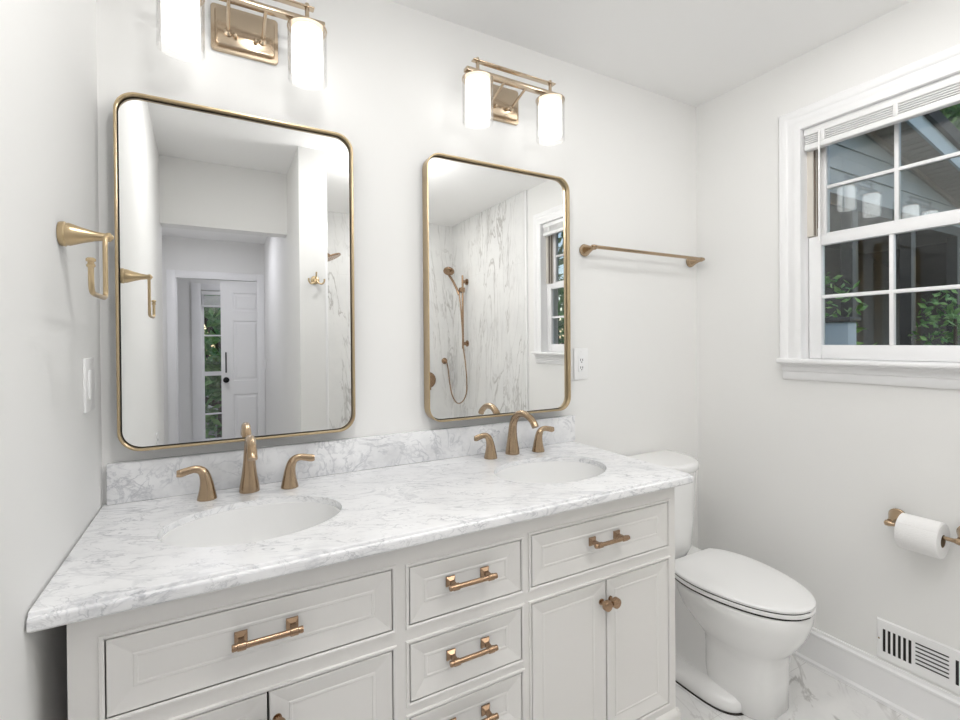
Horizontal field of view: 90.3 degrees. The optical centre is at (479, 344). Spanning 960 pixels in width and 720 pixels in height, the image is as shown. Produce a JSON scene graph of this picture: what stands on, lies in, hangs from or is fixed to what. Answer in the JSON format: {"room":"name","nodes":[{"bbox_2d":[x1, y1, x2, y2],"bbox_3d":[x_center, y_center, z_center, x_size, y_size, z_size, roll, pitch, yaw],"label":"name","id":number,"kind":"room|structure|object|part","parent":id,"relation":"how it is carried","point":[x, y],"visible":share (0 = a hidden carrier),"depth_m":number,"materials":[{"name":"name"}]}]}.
{"room":"bathroom","nodes":[
{"label":"bathroom","id":0,"kind":"room"},
{"bbox_2d":[0,0,101,719],"bbox_3d":[-0.544,0.081,0.275,0.160,2.448,2.105,-1,0,-29],"label":"wall","id":1,"kind":"structure","parent":0,"point":[51,450],"depth_m":0.83,"materials":[{"name":"paint"}]},
{"bbox_2d":[56,221,113,299],"bbox_3d":[-0.744,-0.161,0.888,0.084,0.152,0.172,-1,0,-29],"label":"towel ring","id":2,"kind":"object","parent":1,"relation":"attached to","point":[68,234],"visible":1,"depth_m":0.92,"materials":[{"name":"gold metal"}]},
{"bbox_3d":[-0.774,-0.214,0.943,0.084,0.048,0.048,-1,0,-29],"label":"post","id":3,"kind":"part","parent":2,"relation":"part of","materials":[{"name":"gold metal"}]},
{"bbox_3d":[-0.712,-0.152,0.894,0.009,0.133,0.146,-1,0,-29],"label":"ring arm","id":4,"kind":"part","parent":2,"relation":"part of","materials":[{"name":"gold metal"}]},
{"bbox_2d":[83,358,94,412],"bbox_3d":[-0.905,0.094,1.109,0.008,0.123,0.088,-1,0,-29],"label":"light switch","id":5,"kind":"object","parent":1,"relation":"attached to","point":[88,363],"visible":1,"depth_m":1.09,"materials":[{"name":"white plastic"}]},
{"bbox_2d":[96,0,697,547],"bbox_3d":[0.027,0.066,1.858,2.606,2.448,0.120,-1,0,-29],"label":"wall","id":6,"kind":"structure","parent":0,"point":[392,84],"depth_m":1.68,"materials":[{"name":"paint"}]},
{"bbox_2d":[113,92,354,450],"bbox_3d":[-0.672,-0.189,1.379,0.606,0.929,0.044,-1,0,-29],"label":"framed mirror","id":7,"kind":"object","parent":6,"relation":"attached to","point":[234,231],"visible":1,"depth_m":1.35,"materials":[{"name":"gold metal"}]},
{"bbox_2d":[156,0,326,83],"bbox_3d":[-0.642,-0.856,1.317,0.414,0.221,0.178,-1,0,-29],"label":"vanity light","id":8,"kind":"object","parent":6,"relation":"attached to","point":[235,32],"visible":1,"depth_m":1.33,"materials":[{"name":"frosted white glass"},{"name":"champagne bronze metal"}]},
{"bbox_3d":[-0.759,-0.817,1.213,0.105,0.147,0.105,-1,0,-29],"label":"lamp shade","id":9,"kind":"part","parent":8,"relation":"part of","materials":[{"name":"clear glass"}]},
{"bbox_2d":[161,0,199,54],"bbox_3d":[-0.759,-0.824,1.213,0.084,0.134,0.084,-1,0,-29],"label":"diffuser","id":10,"kind":"object","parent":8,"relation":"attached to","point":[180,19],"depth_m":1.19,"materials":[{"name":"white glass"}]},
{"bbox_3d":[-0.689,-0.894,1.309,0.022,0.049,0.104,-1,0,-29],"label":"arm","id":11,"kind":"part","parent":8,"relation":"part of","materials":[{"name":"beige"}]},
{"bbox_3d":[-0.611,-0.895,1.352,0.022,0.049,0.104,-1,0,-29],"label":"arm","id":12,"kind":"part","parent":8,"relation":"part of","materials":[{"name":"beige"}]},
{"bbox_3d":[-0.626,-0.955,1.286,0.344,0.004,0.022,-1,0,-29],"label":"rail","id":13,"kind":"part","parent":8,"relation":"part of","materials":[{"name":"beige"}]},
{"bbox_3d":[-0.491,-0.820,1.360,0.105,0.147,0.105,-1,0,-29],"label":"lamp shade","id":14,"kind":"part","parent":8,"relation":"part of","materials":[{"name":"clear glass"}]},
{"bbox_2d":[291,21,322,83],"bbox_3d":[-0.491,-0.827,1.360,0.084,0.134,0.084,-1,0,-29],"label":"diffuser","id":15,"kind":"object","parent":8,"relation":"attached to","point":[307,36],"depth_m":1.33,"materials":[{"name":"white glass"}]},
{"bbox_2d":[106,415,574,504],"bbox_3d":[-0.287,0.354,1.604,1.540,0.106,0.020,-1,0,-29],"label":"backsplash","id":16,"kind":"structure","parent":6,"relation":"attached to","point":[155,478],"depth_m":1.48,"materials":[{"name":"white stone"}]},
{"bbox_2d":[422,153,570,421],"bbox_3d":[0.083,-0.197,1.794,0.617,0.929,0.044,-1,0,-29],"label":"framed mirror","id":17,"kind":"object","parent":6,"relation":"attached to","point":[496,238],"visible":1,"depth_m":1.77,"materials":[{"name":"gold metal"}]},
{"bbox_2d":[462,57,564,140],"bbox_3d":[0.110,-0.864,1.730,0.414,0.221,0.178,-1,0,-29],"label":"vanity light","id":18,"kind":"object","parent":6,"relation":"attached to","point":[486,101],"visible":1,"depth_m":1.73,"materials":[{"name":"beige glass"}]},
{"bbox_3d":[-0.007,-0.826,1.626,0.105,0.147,0.105,-1,0,-29],"label":"lamp shade","id":19,"kind":"part","parent":18,"relation":"part of","materials":[{"name":"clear glass"}]},
{"bbox_2d":[465,74,489,123],"bbox_3d":[-0.007,-0.832,1.626,0.084,0.134,0.084,-1,0,-29],"label":"diffuser","id":20,"kind":"object","parent":18,"relation":"attached to","point":[477,86],"depth_m":1.59,"materials":[{"name":"white glass"}]},
{"bbox_3d":[0.062,-0.903,1.722,0.022,0.049,0.104,-1,0,-29],"label":"arm","id":21,"kind":"part","parent":18,"relation":"part of","materials":[{"name":"beige"}]},
{"bbox_3d":[0.126,-0.964,1.699,0.344,0.004,0.022,-1,0,-29],"label":"rail","id":22,"kind":"part","parent":18,"relation":"part of","materials":[{"name":"beige"}]},
{"bbox_3d":[0.141,-0.903,1.765,0.022,0.049,0.104,-1,0,-29],"label":"arm","id":23,"kind":"part","parent":18,"relation":"part of","materials":[{"name":"beige"}]},
{"bbox_2d":[539,96,561,140],"bbox_3d":[0.261,-0.835,1.773,0.084,0.134,0.084,-1,0,-29],"label":"diffuser","id":24,"kind":"object","parent":18,"relation":"attached to","point":[550,107],"depth_m":1.74,"materials":[{"name":"white glass"}]},
{"bbox_2d":[573,348,587,379],"bbox_3d":[0.424,0.083,2.002,0.076,0.131,0.009,-1,0,-29],"label":"outlet","id":25,"kind":"object","parent":6,"relation":"attached to","point":[580,354],"visible":1,"depth_m":2.00,"materials":[{"name":"white plastic"}]},
{"bbox_2d":[578,356,584,371],"bbox_3d":[0.425,0.083,2.000,0.034,0.067,0.003,-1,0,-29],"label":"receptacle","id":26,"kind":"object","parent":25,"relation":"attached to","point":[581,359],"depth_m":2.00,"materials":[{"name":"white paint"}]},
{"bbox_2d":[579,244,704,266],"bbox_3d":[0.748,-0.397,2.141,0.720,0.052,0.077,-1,0,-29],"label":"towel bar","id":27,"kind":"object","parent":6,"relation":"attached to","point":[585,250],"visible":1,"depth_m":2.06,"materials":[{"name":"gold metal"}]},
{"bbox_3d":[0.456,-0.394,1.980,0.052,0.052,0.077,-1,0,-29],"label":"post","id":28,"kind":"part","parent":27,"relation":"part of","materials":[{"name":"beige metal"}]},
{"bbox_3d":[1.041,-0.401,2.302,0.052,0.052,0.077,-1,0,-29],"label":"post","id":29,"kind":"part","parent":27,"relation":"part of","materials":[{"name":"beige metal"}]},
{"bbox_2d":[389,0,911,106],"bbox_3d":[0.725,-1.205,0.561,2.606,0.100,3.060,-1,0,-29],"label":"ceiling","id":30,"kind":"structure","parent":0,"point":[690,52],"depth_m":1.77,"materials":[{"name":"paint"}]},
{"bbox_2d":[675,655,910,719],"bbox_3d":[1.173,1.347,-0.533,2.846,0.100,5.420,-1,0,-29],"label":"floor","id":31,"kind":"structure","parent":0,"point":[814,694],"depth_m":1.70,"materials":[{"name":"stone"}]},
{"bbox_2d":[67,487,680,719],"bbox_3d":[-0.148,0.869,1.361,1.487,0.850,0.563,-1,0,-29],"label":"vanity cabinet","id":32,"kind":"object","parent":31,"relation":"on","point":[569,615],"visible":0.99,"depth_m":1.10,"materials":[{"name":"paint"}]},
{"bbox_3d":[-0.527,0.902,0.881,0.249,0.443,0.022,-1,0,-29],"label":"cabinet door","id":33,"kind":"part","parent":32,"relation":"part of","materials":[{"name":"paint"}]},
{"bbox_3d":[-0.419,0.567,0.940,0.502,0.132,0.022,-1,0,-29],"label":"drawer","id":34,"kind":"part","parent":32,"relation":"part of","materials":[{"name":"paint"}]},
{"bbox_3d":[-0.408,0.560,0.919,0.126,0.023,0.041,-1,0,-29],"label":"bar pull","id":35,"kind":"part","parent":32,"relation":"part of","materials":[{"name":"brown metal"}]},
{"bbox_3d":[-0.392,0.738,0.928,0.029,0.029,0.034,-1,0,-29],"label":"knob","id":36,"kind":"part","parent":32,"relation":"part of","materials":[{"name":"brown metal"}]},
{"bbox_3d":[-0.306,0.900,1.003,0.249,0.443,0.022,-1,0,-29],"label":"cabinet door","id":37,"kind":"part","parent":32,"relation":"part of","materials":[{"name":"paint"}]},
{"bbox_2d":[26,441,692,632],"bbox_3d":[-0.157,0.425,1.359,1.548,0.034,0.576,-1,0,-29],"label":"countertop","id":38,"kind":"structure","parent":32,"relation":"on","point":[120,563],"depth_m":1.12,"materials":[{"name":"white stone"}]},
{"bbox_2d":[176,435,314,501],"bbox_3d":[-0.615,0.327,1.281,0.343,0.168,0.183,-1,0,-29],"label":"faucet","id":39,"kind":"object","parent":38,"relation":"on","point":[249,483],"visible":1,"depth_m":1.32,"materials":[{"name":"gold metal"}]},
{"bbox_3d":[-0.747,0.366,1.262,0.092,0.093,0.048,-1,0,-29],"label":"lever handle","id":40,"kind":"part","parent":39,"relation":"part of","materials":[{"name":"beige metal"}]},
{"bbox_3d":[-0.615,0.327,1.281,0.053,0.168,0.183,-1,0,-29],"label":"spout","id":41,"kind":"part","parent":39,"relation":"part of","materials":[{"name":"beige metal"}]},
{"bbox_3d":[-0.527,0.364,1.383,0.092,0.093,0.048,-1,0,-29],"label":"lever handle","id":42,"kind":"part","parent":39,"relation":"part of","materials":[{"name":"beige metal"}]},
{"bbox_2d":[159,502,340,546],"bbox_3d":[-0.528,0.515,1.133,0.391,0.176,0.293,-1,0,-29],"label":"undermount sink","id":43,"kind":"object","parent":38,"relation":"in","point":[265,521],"visible":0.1,"depth_m":1.25,"materials":[{"name":"ceramic"}]},
{"bbox_2d":[474,410,553,459],"bbox_3d":[0.150,0.319,1.702,0.343,0.168,0.183,-1,0,-29],"label":"faucet","id":44,"kind":"object","parent":38,"relation":"on","point":[512,447],"visible":1,"depth_m":1.74,"materials":[{"name":"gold metal"}]},
{"bbox_3d":[0.018,0.357,1.683,0.092,0.093,0.048,-1,0,-29],"label":"lever handle","id":45,"kind":"part","parent":44,"relation":"part of","materials":[{"name":"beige metal"}]},
{"bbox_3d":[0.150,0.319,1.702,0.053,0.168,0.183,-1,0,-29],"label":"spout","id":46,"kind":"part","parent":44,"relation":"part of","materials":[{"name":"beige metal"}]},
{"bbox_3d":[0.238,0.355,1.803,0.092,0.093,0.048,-1,0,-29],"label":"lever handle","id":47,"kind":"part","parent":44,"relation":"part of","materials":[{"name":"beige metal"}]},
{"bbox_2d":[495,461,604,483],"bbox_3d":[0.230,0.507,1.547,0.391,0.176,0.293,-1,0,-29],"label":"undermount sink","id":48,"kind":"object","parent":38,"relation":"in","point":[546,472],"visible":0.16,"depth_m":1.68,"materials":[{"name":"ceramic"}]},
{"bbox_3d":[-0.030,0.739,1.154,0.298,0.129,0.022,-1,0,-29],"label":"drawer","id":49,"kind":"part","parent":32,"relation":"part of","materials":[{"name":"paint"}]},
{"bbox_3d":[-0.032,0.565,1.153,0.298,0.127,0.022,-1,0,-29],"label":"drawer","id":50,"kind":"part","parent":32,"relation":"part of","materials":[{"name":"paint"}]},
{"bbox_3d":[-0.029,0.904,1.155,0.298,0.128,0.022,-1,0,-29],"label":"drawer","id":51,"kind":"part","parent":32,"relation":"part of","materials":[{"name":"paint"}]},
{"bbox_3d":[-0.020,0.558,1.132,0.126,0.023,0.041,-1,0,-29],"label":"bar pull","id":52,"kind":"part","parent":32,"relation":"part of","materials":[{"name":"brown metal"}]},
{"bbox_3d":[-0.019,0.732,1.133,0.126,0.023,0.041,-1,0,-29],"label":"bar pull","id":53,"kind":"part","parent":32,"relation":"part of","materials":[{"name":"brown metal"}]},
{"bbox_3d":[-0.018,0.897,1.134,0.126,0.023,0.041,-1,0,-29],"label":"bar pull","id":54,"kind":"part","parent":32,"relation":"part of","materials":[{"name":"brown metal"}]},
{"bbox_3d":[0.242,0.893,1.304,0.253,0.444,0.022,-1,0,-29],"label":"cabinet door","id":55,"kind":"part","parent":32,"relation":"part of","materials":[{"name":"paint"}]},
{"bbox_3d":[0.352,0.558,1.364,0.510,0.132,0.022,-1,0,-29],"label":"drawer","id":56,"kind":"part","parent":32,"relation":"part of","materials":[{"name":"paint"}]},
{"bbox_3d":[0.351,0.728,1.337,0.029,0.029,0.034,-1,0,-29],"label":"knob","id":57,"kind":"part","parent":32,"relation":"part of","materials":[{"name":"brown metal"}]},
{"bbox_3d":[0.363,0.551,1.343,0.126,0.023,0.041,-1,0,-29],"label":"bar pull","id":58,"kind":"part","parent":32,"relation":"part of","materials":[{"name":"brown metal"}]},
{"bbox_3d":[0.379,0.728,1.352,0.029,0.029,0.034,-1,0,-29],"label":"knob","id":59,"kind":"part","parent":32,"relation":"part of","materials":[{"name":"brown metal"}]},
{"bbox_3d":[0.467,0.891,1.428,0.253,0.444,0.022,-1,0,-29],"label":"cabinet door","id":60,"kind":"part","parent":32,"relation":"part of","materials":[{"name":"paint"}]},
{"bbox_2d":[628,450,815,719],"bbox_3d":[0.915,0.890,1.863,0.370,0.787,0.694,-1,0,-29],"label":"toilet","id":61,"kind":"object","parent":31,"relation":"on","point":[740,621],"visible":0.77,"depth_m":1.69,"materials":[{"name":"ceramic"}]},
{"bbox_3d":[0.802,0.515,2.061,0.328,0.038,0.236,-1,0,-29],"label":"tank lid","id":62,"kind":"part","parent":61,"relation":"part of","materials":[{"name":"ceramic"}]},
{"bbox_3d":[0.801,0.723,2.066,0.308,0.376,0.220,-1,0,-29],"label":"tank","id":63,"kind":"part","parent":61,"relation":"part of","materials":[{"name":"ceramic"}]},
{"bbox_3d":[0.971,0.885,1.760,0.370,0.014,0.460,-1,0,-29],"label":"seat","id":64,"kind":"part","parent":61,"relation":"part of","materials":[{"name":"white plastic"}]},
{"bbox_3d":[0.971,0.867,1.760,0.370,0.016,0.460,-1,0,-29],"label":"seat lid","id":65,"kind":"part","parent":61,"relation":"part of","materials":[{"name":"white plastic"}]},
{"bbox_3d":[0.963,1.091,1.780,0.364,0.385,0.483,-1,0,-29],"label":"bowl","id":66,"kind":"part","parent":61,"relation":"part of","materials":[{"name":"ceramic"}]},
{"bbox_2d":[696,0,959,696],"bbox_3d":[1.844,0.057,1.111,0.140,2.448,2.940,-1,0,-29],"label":"wall","id":67,"kind":"structure","parent":0,"point":[801,479],"depth_m":1.93,"materials":[{"name":"paint"}]},
{"bbox_2d":[776,44,959,389],"bbox_3d":[1.556,-0.402,1.589,0.215,1.093,1.012,-1,0,-29],"label":"window","id":68,"kind":"structure","parent":67,"relation":"in","point":[804,354],"depth_m":1.86,"materials":[{"name":"white paint"}]},
{"bbox_2d":[804,73,959,243],"bbox_3d":[1.520,-0.630,1.569,0.042,0.471,0.840,-1,0,-29],"label":"window blind","id":69,"kind":"object","parent":68,"relation":"attached to","point":[944,93],"visible":1,"depth_m":1.70,"materials":[{"name":"white plastic"}]},
{"bbox_3d":[1.524,-0.790,1.571,0.031,0.023,0.836,-1,0,-29],"label":"rail","id":70,"kind":"part","parent":69,"relation":"part of","materials":[{"name":"white plastic"}]},
{"bbox_3d":[1.560,-0.187,1.592,0.030,0.492,0.842,-1,0,-29],"label":"sash","id":71,"kind":"part","parent":68,"relation":"part of","materials":[{"name":"white paint"}]},
{"bbox_3d":[1.594,-0.637,1.609,0.030,0.440,0.802,-1,0,-29],"label":"sash","id":72,"kind":"part","parent":68,"relation":"part of","materials":[{"name":"white paint"}]},
{"bbox_2d":[792,627,959,719],"bbox_3d":[1.440,1.207,1.704,0.020,0.146,1.514,-1,0,-29],"label":"baseboard","id":73,"kind":"structure","parent":67,"relation":"attached to","point":[907,694],"depth_m":1.71,"materials":[{"name":"white paint"}]},
{"bbox_2d":[877,617,959,694],"bbox_3d":[1.508,1.057,1.590,0.007,0.142,0.312,-1,0,-29],"label":"air vent","id":74,"kind":"object","parent":67,"relation":"in","point":[934,661],"visible":1,"depth_m":1.62,"materials":[{"name":"white plastic"}]},
{"bbox_2d":[884,508,959,545],"bbox_3d":[1.470,0.601,1.573,0.088,0.053,0.231,-1,0,-29],"label":"paper holder","id":75,"kind":"object","parent":67,"relation":"attached to","point":[893,514],"visible":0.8,"depth_m":1.63,"materials":[{"name":"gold metal"}]},
{"bbox_3d":[1.427,0.601,1.651,0.088,0.053,0.053,-1,0,-29],"label":"post","id":76,"kind":"part","parent":75,"relation":"part of","materials":[{"name":"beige metal"}]},
{"bbox_2d":[894,513,949,558],"bbox_3d":[1.440,0.623,1.558,0.113,0.114,0.106,-1,0,-29],"label":"toilet roll","id":77,"kind":"object","parent":75,"relation":"hanging from","point":[914,533],"visible":0.98,"depth_m":1.53,"materials":[{"name":"paper"}]},
{"bbox_3d":[1.512,0.601,1.495,0.088,0.053,0.053,-1,0,-29],"label":"post","id":78,"kind":"part","parent":75,"relation":"part of","materials":[{"name":"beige metal"}]},
{"label":"outside","id":79,"kind":"structure","parent":0,"visible":0},
{"bbox_3d":[5.605,1.703,4.858,65.000,0.200,50.000,-1,0,-29],"label":"ground","id":80,"kind":"structure","parent":79,"visible":0},
{"bbox_2d":[825,317,860,344],"bbox_3d":[2.544,0.723,3.431,0.160,1.825,0.270,-1,0,-29],"label":"utility box","id":81,"kind":"object","parent":80,"relation":"on","point":[838,330],"visible":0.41,"depth_m":3.34,"materials":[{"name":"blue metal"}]},
{"bbox_3d":[2.538,-0.172,3.425,0.160,0.035,0.270,-1,0,-29],"label":"lid","id":82,"kind":"part","parent":81,"relation":"part of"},
{"bbox_2d":[825,272,877,344],"bbox_3d":[2.892,0.502,4.078,0.895,2.294,0.704,-1,0,-29],"label":"shrub","id":83,"kind":"object","parent":80,"relation":"on","point":[827,281],"visible":0.06,"depth_m":3.89,"materials":[{"name":"green plant"}]},
{"bbox_2d":[825,110,959,344],"bbox_3d":[7.839,-0.928,8.983,17.140,4.972,3.910,-1,0,-29],"label":"exterior view","id":84,"kind":"object","parent":80,"relation":"on","point":[929,257],"visible":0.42,"depth_m":5.78,"materials":[{"name":"grey"}]},
{"bbox_3d":[3.960,0.099,5.120,0.120,3.030,0.110,-1,0,-29],"label":"post","id":85,"kind":"part","parent":84,"relation":"part of","materials":[{"name":"black wood"}]},
{"bbox_3d":[5.187,0.085,5.794,0.120,3.030,0.110,-1,0,-29],"label":"post","id":86,"kind":"part","parent":84,"relation":"part of","materials":[{"name":"black wood"}]},
{"bbox_3d":[8.623,-1.367,7.609,17.000,3.409,0.028,-1,0,-29],"label":"rake trim","id":87,"kind":"part","parent":84,"relation":"part of","materials":[{"name":"white wood"}]},
{"bbox_3d":[6.414,0.071,6.468,0.120,3.030,0.110,-1,0,-29],"label":"post","id":88,"kind":"part","parent":84,"relation":"part of","materials":[{"name":"black wood"}]},
{"bbox_2d":[908,289,959,344],"bbox_3d":[4.122,0.561,4.205,0.743,2.156,0.707,0,0,-9],"label":"shrub","id":89,"kind":"object","parent":80,"relation":"on","point":[951,314],"visible":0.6,"depth_m":4.29,"materials":[{"name":"green plant"}]},
{"bbox_2d":[939,103,959,130],"bbox_3d":[19.658,-6.278,20.972,9.576,15.386,5.134,-1,0,-29],"label":"tree","id":90,"kind":"object","parent":80,"relation":"on","point":[953,115],"visible":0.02,"depth_m":19.50,"materials":[{"name":"green plant"}]}
]}

